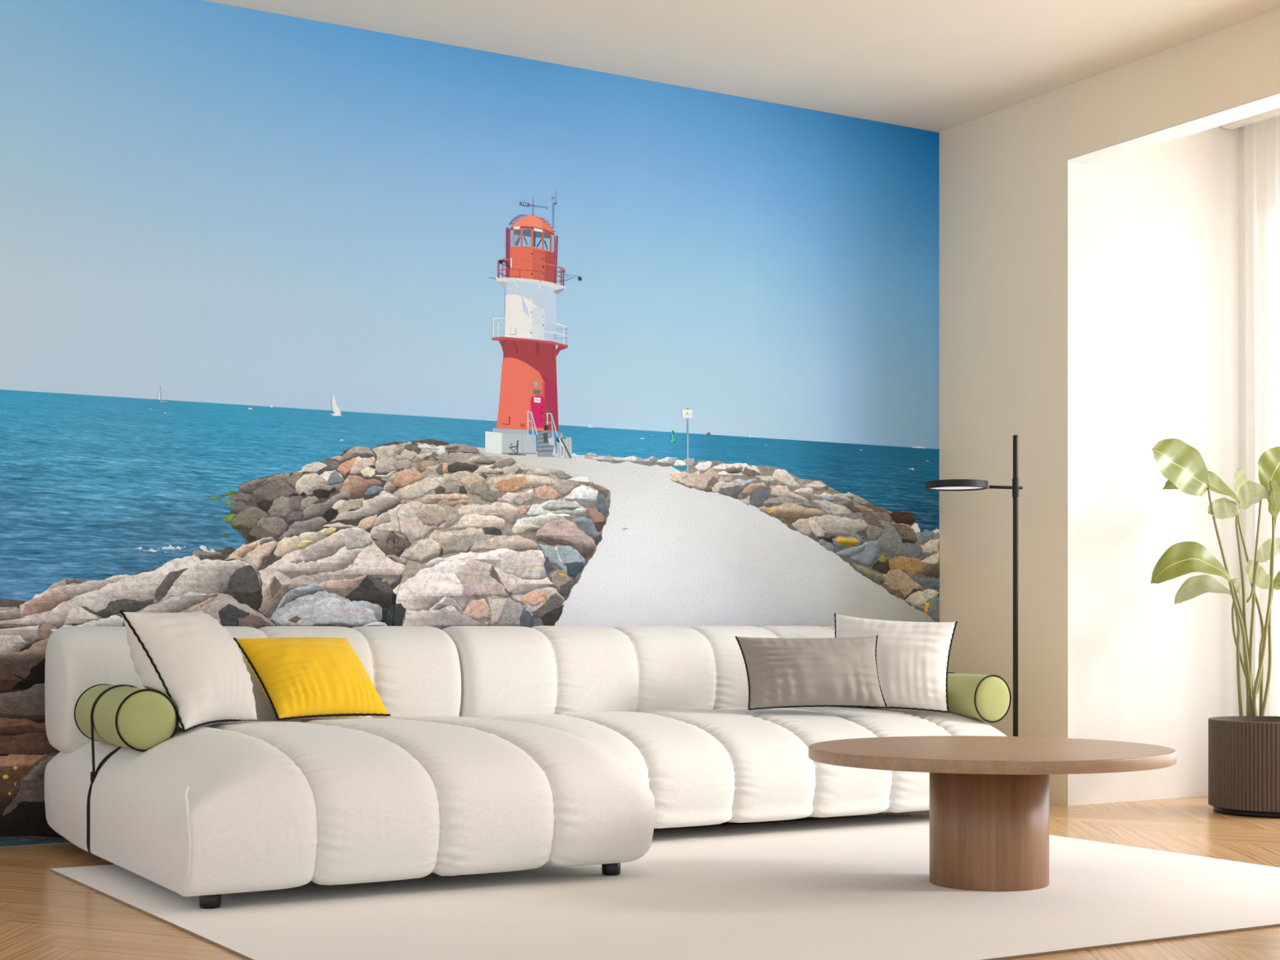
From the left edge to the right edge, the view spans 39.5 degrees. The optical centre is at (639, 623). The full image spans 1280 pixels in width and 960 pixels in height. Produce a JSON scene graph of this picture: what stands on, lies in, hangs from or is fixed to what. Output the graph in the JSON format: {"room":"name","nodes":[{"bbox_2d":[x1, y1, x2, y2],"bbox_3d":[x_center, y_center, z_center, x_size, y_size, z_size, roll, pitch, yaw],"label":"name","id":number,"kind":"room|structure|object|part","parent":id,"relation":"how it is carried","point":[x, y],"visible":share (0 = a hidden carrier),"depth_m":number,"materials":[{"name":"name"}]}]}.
{"room":"living room","nodes":[
{"label":"living room","id":0,"kind":"room"},
{"bbox_2d":[9,0,935,846],"bbox_3d":[-1.574,-0.681,5.917,6.481,2.763,0.150,0,0,-30],"label":"wall","id":1,"kind":"structure","parent":0,"point":[202,0],"depth_m":6.46,"materials":[{"name":"paint"}]},
{"bbox_2d":[0,0,939,846],"bbox_3d":[-0.694,-0.681,6.344,4.546,2.762,0.005,0,0,-30],"label":"wall mural","id":2,"kind":"object","parent":1,"relation":"attached to","point":[303,322],"visible":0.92,"depth_m":6.31},
{"bbox_2d":[0,795,1279,959],"bbox_3d":[0.928,0.700,3.390,8.453,0.001,8.574,0,0,-30],"label":"floor","id":3,"kind":"structure","parent":0,"point":[45,914],"depth_m":4.50,"materials":[{"name":"brown wood"}]},
{"bbox_2d":[44,625,1006,908],"bbox_3d":[-0.074,0.354,5.709,3.244,0.691,1.617,0,0,-30],"label":"sectional sofa","id":4,"kind":"object","parent":3,"relation":"on","point":[499,748],"visible":0.81,"depth_m":5.10,"materials":[{"name":"fabric"}]},
{"bbox_2d":[74,684,177,856],"bbox_3d":[-1.472,0.418,5.071,0.192,0.486,0.509,0,0,-30],"label":"bolster cushion","id":5,"kind":"object","parent":4,"relation":"on","point":[129,717],"visible":1,"depth_m":4.88,"materials":[{"name":"green fabric"}]},
{"bbox_2d":[119,609,258,732],"bbox_3d":[-1.287,0.130,5.128,0.280,0.339,0.446,0,0,15],"label":"throw pillow","id":6,"kind":"object","parent":4,"relation":"on","point":[190,658],"visible":0.92,"depth_m":4.98,"materials":[{"name":"fabric"}]},
{"bbox_3d":[-1.050,0.662,4.353,0.052,0.064,0.052,0,0,-30],"label":"leg","id":7,"kind":"part","parent":4,"relation":"part of","materials":[{"name":"black plastic"}]},
{"bbox_3d":[-1.228,0.206,5.762,1.290,0.394,0.356,0,0,-30],"label":"backrest","id":8,"kind":"part","parent":4,"relation":"part of","materials":[{"name":"fabric"}]},
{"bbox_2d":[233,636,391,719],"bbox_3d":[-1.017,0.170,5.566,0.219,0.253,0.458,0,0,42],"label":"throw pillow","id":9,"kind":"object","parent":4,"relation":"on","point":[300,677],"visible":1,"depth_m":5.47,"materials":[{"name":"yellow fabric"}]},
{"bbox_3d":[-0.901,0.472,5.214,1.308,0.366,1.601,0,0,-30],"label":"chaise seat","id":10,"kind":"part","parent":4,"relation":"part of","materials":[{"name":"fabric"}]},
{"bbox_3d":[-0.080,0.662,4.923,0.052,0.064,0.052,0,0,-30],"label":"leg","id":11,"kind":"part","parent":4,"relation":"part of","materials":[{"name":"black plastic"}]},
{"bbox_3d":[0.167,0.206,6.581,1.925,0.395,0.358,0,0,-30],"label":"backrest","id":12,"kind":"part","parent":4,"relation":"part of","materials":[{"name":"fabric"}]},
{"bbox_3d":[0.344,0.480,6.305,1.920,0.352,0.982,0,0,-30],"label":"seat","id":13,"kind":"part","parent":4,"relation":"part of","materials":[{"name":"fabric"}]},
{"bbox_2d":[735,635,887,710],"bbox_3d":[0.604,0.172,6.280,0.541,0.258,0.194,0,0,-12],"label":"throw pillow","id":14,"kind":"object","parent":4,"relation":"on","point":[828,672],"visible":1,"depth_m":6.21,"materials":[{"name":"grey fabric"}]},
{"bbox_2d":[834,613,957,712],"bbox_3d":[0.917,0.142,6.548,0.471,0.360,0.207,0,0,23],"label":"throw pillow","id":15,"kind":"object","parent":4,"relation":"on","point":[913,658],"visible":0.64,"depth_m":6.46,"materials":[{"name":"white fabric"}]},
{"bbox_2d":[947,671,1011,722],"bbox_3d":[1.167,0.416,6.633,0.225,0.469,0.508,0,0,-30],"label":"bolster cushion","id":16,"kind":"object","parent":4,"relation":"on","point":[985,698],"visible":0.44,"depth_m":6.42,"materials":[{"name":"green fabric"}]},
{"bbox_2d":[49,813,1279,959],"bbox_3d":[0.243,0.697,4.772,3.026,0.006,2.402,0,0,-30],"label":"area rug","id":17,"kind":"object","parent":3,"relation":"on","point":[852,888],"visible":0.74,"depth_m":4.38,"materials":[{"name":"beige carpet"}]},
{"bbox_2d":[808,735,1176,891],"bbox_3d":[0.933,0.512,4.765,0.961,0.362,0.961,0,0,-30],"label":"coffee table","id":18,"kind":"object","parent":17,"relation":"on","point":[989,795],"visible":1,"depth_m":4.62,"materials":[{"name":"brown wood"}]},
{"bbox_2d":[924,435,1022,736],"bbox_3d":[1.293,-0.003,6.638,0.487,1.404,0.240,0,0,-22],"label":"floor lamp","id":19,"kind":"object","parent":3,"relation":"on","point":[947,485],"visible":0.73,"depth_m":6.67,"materials":[{"name":"black metal"}]},
{"bbox_2d":[930,486,983,489],"bbox_3d":[1.171,-0.502,6.595,0.208,0.001,0.208,0,0,-30],"label":"diffuser","id":20,"kind":"object","parent":19,"relation":"attached to","point":[931,487],"depth_m":6.61,"materials":[{"name":"white plastic"}]},
{"bbox_3d":[1.367,-0.508,6.669,0.143,0.012,0.012,0,0,-21],"label":"arm","id":21,"kind":"part","parent":19,"relation":"part of","materials":[{"name":"black metal"}]},
{"bbox_2d":[1150,438,1279,817],"bbox_3d":[2.322,-0.002,6.676,0.672,1.403,0.623,0,0,-30],"label":"potted plant","id":22,"kind":"object","parent":3,"relation":"on","point":[1244,751],"visible":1,"depth_m":6.78,"materials":[{"name":"green plant"}]},
{"bbox_3d":[2.262,-0.069,6.811,0.181,0.894,0.086,0,0,-30],"label":"stem","id":23,"kind":"part","parent":22,"relation":"part of","materials":[{"name":"green plant"}]},
{"bbox_3d":[2.292,0.113,6.833,0.058,0.533,0.024,0,0,-23],"label":"stem","id":24,"kind":"part","parent":22,"relation":"part of","materials":[{"name":"green plant"}]},
{"bbox_3d":[2.343,0.142,6.918,0.086,0.481,0.043,0,0,25],"label":"stem","id":25,"kind":"part","parent":22,"relation":"part of","materials":[{"name":"green plant"}]},
{"bbox_3d":[2.311,0.110,6.859,0.066,0.538,0.043,0,0,-30],"label":"stem","id":26,"kind":"part","parent":22,"relation":"part of","materials":[{"name":"green plant"}]},
{"bbox_3d":[2.346,0.516,6.598,0.464,0.323,0.464,0,0,-30],"label":"pot","id":27,"kind":"part","parent":22,"relation":"part of","materials":[{"name":"brown wood"}]},
{"bbox_3d":[2.331,-0.034,6.858,0.081,0.827,0.015,0,0,-2],"label":"stem","id":28,"kind":"part","parent":22,"relation":"part of","materials":[{"name":"green plant"}]},
{"bbox_3d":[2.376,-0.036,6.912,0.095,0.835,0.078,0,0,-30],"label":"stem","id":29,"kind":"part","parent":22,"relation":"part of","materials":[{"name":"green plant"}]},
{"bbox_3d":[2.345,-0.159,6.812,0.068,0.160,0.021,0,0,-35],"label":"stem","id":30,"kind":"part","parent":22,"relation":"part of","materials":[{"name":"green plant"}]},
{"bbox_3d":[2.354,-0.048,6.831,0.054,0.853,0.027,0,0,25],"label":"stem","id":31,"kind":"part","parent":22,"relation":"part of","materials":[{"name":"green plant"}]},
{"bbox_3d":[2.373,-0.080,6.809,0.074,0.920,0.068,0,0,-30],"label":"stem","id":32,"kind":"part","parent":22,"relation":"part of","materials":[{"name":"green plant"}]},
{"bbox_3d":[2.409,0.120,6.891,0.082,0.522,0.029,0,0,-15],"label":"stem","id":33,"kind":"part","parent":22,"relation":"part of","materials":[{"name":"green plant"}]},
{"bbox_3d":[2.425,-0.019,6.885,0.075,0.802,0.018,0,0,-17],"label":"stem","id":34,"kind":"part","parent":22,"relation":"part of","materials":[{"name":"green plant"}]},
{"bbox_2d":[203,0,1279,132],"bbox_3d":[0.792,-2.123,3.321,7.930,0.120,7.324,0,0,-30],"label":"ceiling","id":35,"kind":"structure","parent":0,"point":[933,65],"depth_m":6.30,"materials":[{"name":"paint"}]},
{"bbox_2d":[1222,107,1279,129],"bbox_3d":[3.340,-0.680,5.645,0.119,2.730,3.750,0,0,-30],"label":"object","id":36,"kind":"structure","parent":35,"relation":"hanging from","point":[1268,114],"depth_m":7.13,"materials":[{"name":"white paint"}]},
{"bbox_2d":[1239,115,1279,715],"bbox_3d":[3.525,-0.681,5.707,0.200,2.763,3.871,0,0,-30],"label":"curtain","id":37,"kind":"object","parent":36,"relation":"hanging from","point":[1259,141],"depth_m":7.23,"materials":[{"name":"fabric"}]},
{"bbox_2d":[939,8,1279,805],"bbox_3d":[2.450,-0.681,5.599,0.135,2.763,4.774,0,0,-30],"label":"wall","id":38,"kind":"structure","parent":0,"point":[1003,172],"depth_m":7.05,"materials":[{"name":"paint"}]},
{"bbox_2d":[1066,92,1279,164],"bbox_3d":[2.679,-1.780,5.210,0.134,0.004,3.871,0,0,-30],"label":"trim","id":39,"kind":"structure","parent":38,"relation":"attached to","point":[1271,102],"depth_m":6.43,"materials":[{"name":"white paint"}]},
{"bbox_3d":[2.051,-0.681,7.610,1.214,2.763,0.903,0,0,-30],"label":"wall","id":40,"kind":"structure","parent":0,"visible":0},
{"bbox_2d":[1066,125,1239,805],"bbox_3d":[2.050,-0.681,7.083,0.949,2.763,0.004,0,0,-30],"label":"wall","id":41,"kind":"structure","parent":40,"relation":"attached to","point":[1153,233],"depth_m":7.06,"materials":[{"name":"paint"}]}
]}

